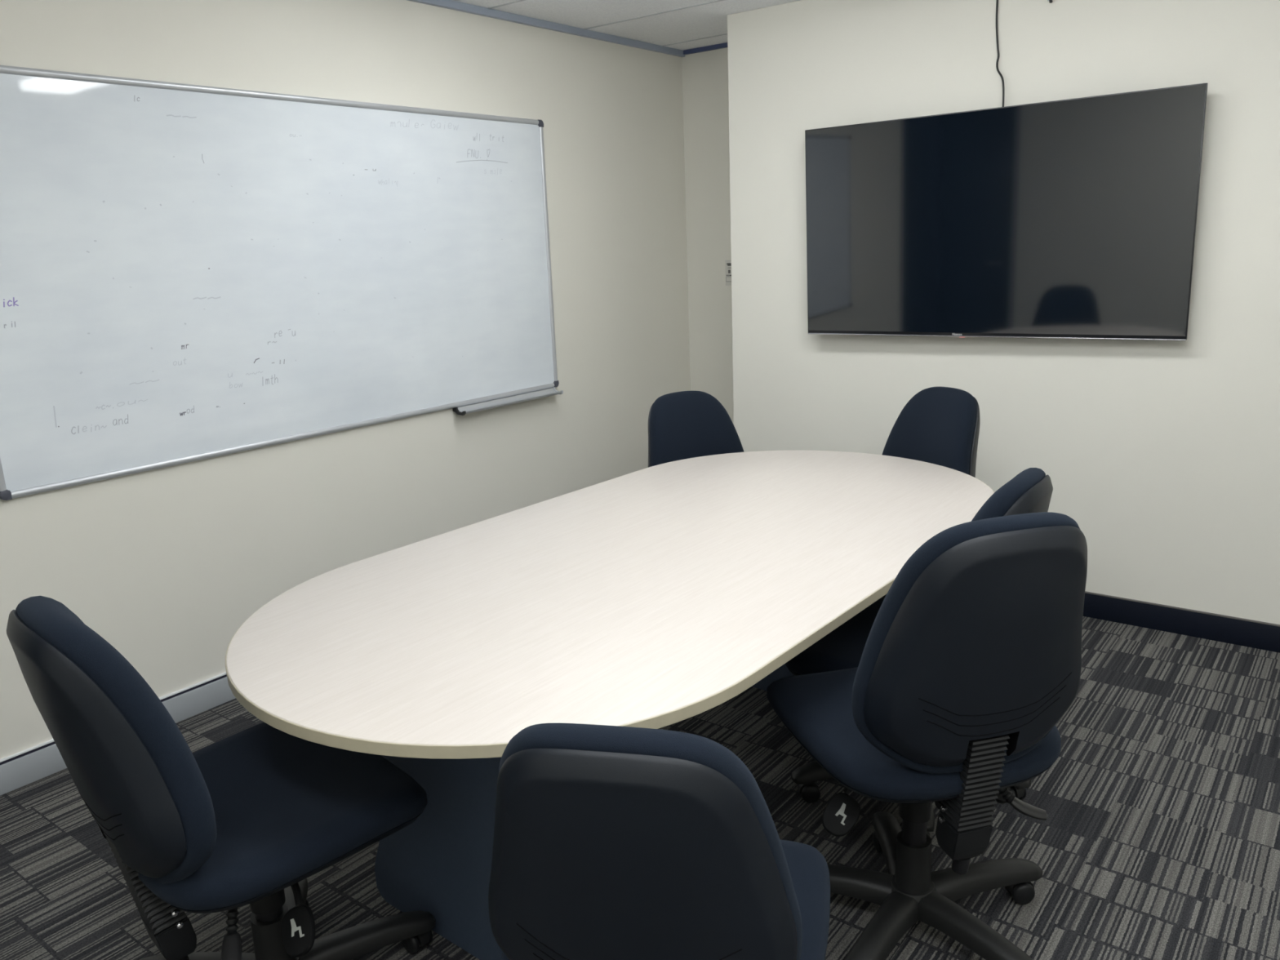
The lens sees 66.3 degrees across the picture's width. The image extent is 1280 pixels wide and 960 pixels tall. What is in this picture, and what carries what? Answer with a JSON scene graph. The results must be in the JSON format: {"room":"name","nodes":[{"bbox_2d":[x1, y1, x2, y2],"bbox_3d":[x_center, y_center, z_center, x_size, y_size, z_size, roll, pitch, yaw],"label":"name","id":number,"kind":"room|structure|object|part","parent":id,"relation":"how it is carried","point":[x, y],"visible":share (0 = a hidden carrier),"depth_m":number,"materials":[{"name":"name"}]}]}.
{"room":"meeting room","nodes":[
{"label":"meeting room","id":0,"kind":"room"},
{"bbox_2d":[0,0,690,759],"bbox_3d":[-1.100,-0.579,3.744,0.120,2.452,4.567,8,17,37],"label":"wall","id":1,"kind":"structure","parent":0,"point":[166,565],"depth_m":3.72,"materials":[{"name":"beige paint"}]},
{"bbox_2d":[0,671,235,795],"bbox_3d":[-1.038,0.582,3.936,0.016,0.103,4.447,8,17,37],"label":"baseboard","id":2,"kind":"structure","parent":1,"relation":"attached to","point":[22,768],"depth_m":3.00,"materials":[{"name":"grey"}]},
{"bbox_2d":[0,65,563,500],"bbox_3d":[-1.108,-0.745,3.541,0.072,1.210,2.360,8,17,37],"label":"whiteboard","id":3,"kind":"object","parent":1,"relation":"attached to","point":[188,273],"visible":1,"depth_m":3.29,"materials":[{"name":"ceramic"}]},
{"bbox_3d":[-1.839,-0.515,2.658,0.021,1.128,0.021,8,17,37],"label":"frame rail","id":4,"kind":"part","parent":3,"relation":"part of","materials":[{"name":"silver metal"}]},
{"bbox_3d":[-1.151,-1.325,3.415,0.021,0.021,2.306,8,17,37],"label":"frame rail","id":5,"kind":"part","parent":3,"relation":"part of","materials":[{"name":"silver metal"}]},
{"bbox_3d":[-1.106,-0.200,3.690,0.021,0.021,2.306,8,17,37],"label":"frame rail","id":6,"kind":"part","parent":3,"relation":"part of","materials":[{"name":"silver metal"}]},
{"bbox_2d":[452,386,563,415],"bbox_3d":[-0.571,-0.351,4.325,0.069,0.030,0.617,8,17,37],"label":"tray","id":7,"kind":"object","parent":3,"relation":"on","point":[486,402],"depth_m":4.29,"materials":[{"name":"grey metal"}]},
{"bbox_3d":[-0.418,-1.009,4.447,0.021,1.128,0.021,8,17,37],"label":"frame rail","id":8,"kind":"part","parent":3,"relation":"part of","materials":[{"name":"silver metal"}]},
{"bbox_2d":[407,0,684,57],"bbox_3d":[-1.127,-1.735,3.368,0.022,0.028,4.447,8,17,37],"label":"trim","id":9,"kind":"structure","parent":1,"relation":"attached to","point":[449,4],"depth_m":4.26,"materials":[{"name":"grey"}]},
{"bbox_2d":[452,0,799,50],"bbox_3d":[-0.027,-1.487,1.909,5.370,0.100,5.687,8,17,37],"label":"ceiling","id":10,"kind":"structure","parent":0,"point":[709,20],"depth_m":4.21,"materials":[{"name":"tile"}]},
{"bbox_2d":[487,0,727,46],"bbox_3d":[0.224,-1.372,1.612,4.350,0.002,5.250,8,17,37],"label":"grid","id":11,"kind":"object","parent":10,"relation":"attached to","point":[518,0],"depth_m":4.22,"materials":[{"name":"grey metal"}]},
{"bbox_2d":[0,616,1279,959],"bbox_3d":[0.071,0.990,2.514,5.370,0.100,5.687,8,17,37],"label":"floor","id":12,"kind":"structure","parent":0,"point":[1159,837],"depth_m":2.51,"materials":[{"name":"carpet"}]},
{"bbox_2d":[6,595,435,959],"bbox_3d":[-0.746,0.625,1.894,0.660,0.966,0.618,-15,19,-42],"label":"office chair","id":13,"kind":"object","parent":12,"relation":"on","point":[246,817],"visible":0.97,"depth_m":1.71,"materials":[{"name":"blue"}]},
{"bbox_2d":[15,595,217,884],"bbox_3d":[-0.928,0.448,1.710,0.181,0.521,0.465,-15,19,-42],"label":"cushion","id":14,"kind":"object","parent":13,"relation":"on","point":[131,764],"depth_m":1.57,"materials":[{"name":"blue fabric"}]},
{"bbox_3d":[-0.875,0.913,1.858,0.039,0.048,0.033,-15,19,-42],"label":"adjuster rod","id":15,"kind":"part","parent":13,"relation":"part of","materials":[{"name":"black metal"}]},
{"bbox_3d":[-0.919,1.008,2.025,0.306,0.054,0.072,-1,14,6],"label":"arm","id":16,"kind":"part","parent":13,"relation":"part of","materials":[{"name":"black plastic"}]},
{"bbox_3d":[-0.725,0.843,1.738,0.035,0.045,0.078,-7,14,-17],"label":"lever handle","id":17,"kind":"part","parent":13,"relation":"part of","materials":[{"name":"black plastic"}]},
{"bbox_3d":[-0.746,0.771,1.809,0.025,0.090,0.125,-4,14,-8],"label":"tilt lever","id":18,"kind":"part","parent":13,"relation":"part of","materials":[{"name":"black plastic"}]},
{"bbox_2d":[137,722,427,910],"bbox_3d":[-0.737,0.633,1.935,0.507,0.087,0.534,-15,19,-42],"label":"seat cushion","id":19,"kind":"object","parent":13,"relation":"on","point":[288,808],"depth_m":1.84,"materials":[{"name":"blue fabric"}]},
{"bbox_3d":[-0.780,0.965,2.176,0.072,0.054,0.306,-5,14,-12],"label":"arm","id":20,"kind":"part","parent":13,"relation":"part of","materials":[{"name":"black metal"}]},
{"bbox_3d":[-0.665,0.795,1.848,0.058,0.142,0.178,-13,17,-37],"label":"seat lever","id":21,"kind":"part","parent":13,"relation":"part of","materials":[{"name":"black plastic"}]},
{"bbox_3d":[-0.589,0.978,2.094,0.306,0.054,0.072,-10,16,-29],"label":"arm","id":22,"kind":"part","parent":13,"relation":"part of","materials":[{"name":"black plastic"}]},
{"bbox_2d":[225,449,994,959],"bbox_3d":[0.119,0.514,2.699,1.206,0.733,2.400,9,17,38],"label":"meeting table","id":23,"kind":"object","parent":12,"relation":"on","point":[655,597],"visible":0.77,"depth_m":2.15,"materials":[{"name":"white laminate"}]},
{"bbox_3d":[-0.384,0.695,2.092,0.641,0.707,0.035,9,17,38],"label":"panel","id":24,"kind":"part","parent":23,"relation":"part of","materials":[{"name":"blue laminate"}]},
{"bbox_3d":[0.530,0.389,3.197,0.641,0.707,0.035,9,17,38],"label":"panel","id":25,"kind":"part","parent":23,"relation":"part of","materials":[{"name":"blue laminate"}]},
{"bbox_2d":[488,723,830,959],"bbox_3d":[0.025,0.692,1.603,0.630,0.914,0.631,1,14,12],"label":"office chair","id":26,"kind":"object","parent":12,"relation":"on","point":[611,842],"visible":1,"depth_m":1.27,"materials":[{"name":"black"}]},
{"bbox_2d":[501,840,830,959],"bbox_3d":[0.049,0.744,1.660,0.534,0.087,0.507,1,14,12],"label":"seat cushion","id":27,"kind":"object","parent":26,"relation":"on","point":[809,871],"depth_m":1.65,"materials":[{"name":"blue fabric"}]},
{"bbox_2d":[648,391,744,467],"bbox_3d":[0.319,0.166,3.663,0.632,0.936,0.666,-11,16,-31],"label":"office chair","id":28,"kind":"object","parent":12,"relation":"on","point":[683,424],"visible":0.14,"depth_m":3.74,"materials":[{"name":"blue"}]},
{"bbox_2d":[785,467,1053,835],"bbox_3d":[0.747,0.399,2.655,0.642,0.929,0.621,8,17,35],"label":"office chair","id":29,"kind":"object","parent":12,"relation":"on","point":[1030,491],"visible":0.18,"depth_m":2.56,"materials":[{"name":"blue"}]},
{"bbox_3d":[0.565,0.784,2.702,0.306,0.054,0.072,-5,14,-12],"label":"arm","id":30,"kind":"part","parent":29,"relation":"part of","materials":[{"name":"black plastic"}]},
{"bbox_2d":[785,598,884,674],"bbox_3d":[0.705,0.462,2.679,0.507,0.087,0.534,8,17,35],"label":"seat cushion","id":31,"kind":"object","parent":29,"relation":"on","point":[842,648],"depth_m":2.61,"materials":[{"name":"blue fabric"}]},
{"bbox_3d":[0.721,0.811,2.566,0.072,0.054,0.306,-1,14,6],"label":"arm","id":32,"kind":"part","parent":29,"relation":"part of","materials":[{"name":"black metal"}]},
{"bbox_2d":[971,467,1045,521],"bbox_3d":[0.900,0.228,2.470,0.181,0.521,0.465,8,17,35],"label":"cushion","id":33,"kind":"object","parent":29,"relation":"on","point":[1023,494],"depth_m":2.30,"materials":[{"name":"blue fabric"}]},
{"bbox_3d":[0.901,0.779,2.667,0.306,0.054,0.072,4,15,23],"label":"arm","id":34,"kind":"part","parent":29,"relation":"part of","materials":[{"name":"black plastic"}]},
{"bbox_2d":[766,511,1087,959],"bbox_3d":[0.616,0.496,2.065,0.620,1.030,0.667,-6,14,-14],"label":"office chair","id":35,"kind":"object","parent":12,"relation":"on","point":[970,664],"visible":0.95,"depth_m":1.80,"materials":[{"name":"black fabric"}]},
{"bbox_3d":[0.464,0.661,2.060,0.178,0.142,0.058,-7,15,-19],"label":"seat lever","id":36,"kind":"part","parent":35,"relation":"part of","materials":[{"name":"black plastic"}]},
{"bbox_3d":[0.435,0.905,2.228,0.306,0.054,0.072,3,15,20],"label":"arm","id":37,"kind":"part","parent":35,"relation":"part of","materials":[{"name":"black plastic"}]},
{"bbox_3d":[0.494,0.950,2.032,0.072,0.054,0.306,8,17,37],"label":"arm","id":38,"kind":"part","parent":35,"relation":"part of","materials":[{"name":"black plastic"}]},
{"bbox_3d":[0.608,0.870,2.341,0.072,0.054,0.306,-2,14,2],"label":"arm","id":39,"kind":"part","parent":35,"relation":"part of","materials":[{"name":"black plastic"}]},
{"bbox_2d":[766,666,1061,799],"bbox_3d":[0.580,0.505,2.095,0.534,0.087,0.507,-6,14,-14],"label":"seat cushion","id":40,"kind":"object","parent":35,"relation":"on","point":[816,708],"depth_m":1.90,"materials":[{"name":"blue fabric"}]},
{"bbox_3d":[0.641,0.763,1.955,0.033,0.048,0.039,-6,14,-14],"label":"adjuster rod","id":41,"kind":"part","parent":35,"relation":"part of","materials":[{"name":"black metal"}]},
{"bbox_2d":[851,511,1079,773],"bbox_3d":[0.635,0.300,1.793,0.465,0.521,0.181,-6,14,-14],"label":"cushion","id":42,"kind":"object","parent":35,"relation":"on","point":[970,661],"depth_m":1.73,"materials":[{"name":"black fabric"}]},
{"bbox_3d":[0.703,0.944,2.024,0.072,0.054,0.306,-11,16,-33],"label":"arm","id":43,"kind":"part","parent":35,"relation":"part of","materials":[{"name":"black plastic"}]},
{"bbox_3d":[0.773,0.894,2.215,0.306,0.054,0.072,-6,14,-15],"label":"arm","id":44,"kind":"part","parent":35,"relation":"part of","materials":[{"name":"black plastic"}]},
{"bbox_3d":[0.725,0.635,2.126,0.178,0.142,0.058,-4,14,-9],"label":"seat lever","id":45,"kind":"part","parent":35,"relation":"part of","materials":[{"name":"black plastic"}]},
{"bbox_3d":[0.714,0.621,2.034,0.125,0.090,0.025,3,15,20],"label":"tilt lever","id":46,"kind":"part","parent":35,"relation":"part of","materials":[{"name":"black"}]},
{"bbox_3d":[0.800,0.676,2.022,0.078,0.045,0.035,0,14,11],"label":"lever handle","id":47,"kind":"part","parent":35,"relation":"part of","materials":[{"name":"black plastic"}]},
{"bbox_2d":[880,386,980,598],"bbox_3d":[0.889,0.167,3.523,0.640,0.956,0.657,-8,15,-23],"label":"office chair","id":48,"kind":"object","parent":12,"relation":"on","point":[938,425],"visible":0.14,"depth_m":3.46,"materials":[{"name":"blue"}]},
{"bbox_2d":[882,386,977,475],"bbox_3d":[1.064,-0.069,3.544,0.181,0.521,0.465,-8,15,-23],"label":"cushion","id":49,"kind":"object","parent":48,"relation":"on","point":[938,425],"depth_m":3.46,"materials":[{"name":"blue fabric"}]},
{"bbox_2d":[681,47,733,424],"bbox_3d":[0.579,-1.001,5.198,0.946,2.452,0.120,8,17,37],"label":"wall","id":50,"kind":"structure","parent":0,"point":[704,73],"depth_m":5.19,"materials":[{"name":"beige paint"}]},
{"bbox_2d":[683,42,727,54],"bbox_3d":[0.467,-2.170,4.873,0.604,0.020,0.020,8,17,37],"label":"trim","id":51,"kind":"structure","parent":50,"relation":"attached to","point":[720,46],"depth_m":4.96,"materials":[{"name":"blue"}]},
{"bbox_2d":[724,260,731,284],"bbox_3d":[0.502,-1.090,5.153,0.124,0.130,0.004,8,17,37],"label":"notice","id":52,"kind":"object","parent":50,"relation":"attached to","point":[728,263],"visible":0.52,"depth_m":5.18,"materials":[{"name":"white paper"}]},
{"bbox_2d":[725,262,731,281],"bbox_3d":[0.500,-1.092,5.152,0.115,0.096,0.001,8,17,37],"label":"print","id":53,"kind":"object","parent":52,"relation":"attached to","point":[728,265],"depth_m":5.18,"materials":[{"name":"grey paper"}]},
{"bbox_2d":[727,0,1279,624],"bbox_3d":[2.153,-0.690,3.675,3.844,2.452,0.668,8,17,37],"label":"wall","id":54,"kind":"structure","parent":0,"point":[1164,455],"depth_m":3.69,"materials":[{"name":"beige paint"}]},
{"bbox_2d":[995,0,1004,106],"bbox_3d":[1.333,-1.620,3.611,0.015,0.552,0.065,-7,15,-19],"label":"cable","id":55,"kind":"object","parent":54,"relation":"attached to","point":[997,1],"visible":0.91,"depth_m":3.63,"materials":[{"name":"black plastic"}]},
{"bbox_2d":[804,82,1208,341],"bbox_3d":[1.314,-0.973,3.761,1.459,0.844,0.080,7,18,36],"label":"television","id":56,"kind":"object","parent":54,"relation":"attached to","point":[1076,218],"visible":1,"depth_m":3.65,"materials":[{"name":"black"}]},
{"bbox_2d":[1083,591,1279,653],"bbox_3d":[1.943,0.516,3.729,3.724,0.100,0.014,8,17,37],"label":"baseboard","id":57,"kind":"structure","parent":54,"relation":"attached to","point":[1252,633],"depth_m":3.65,"materials":[{"name":"black"}]}
]}

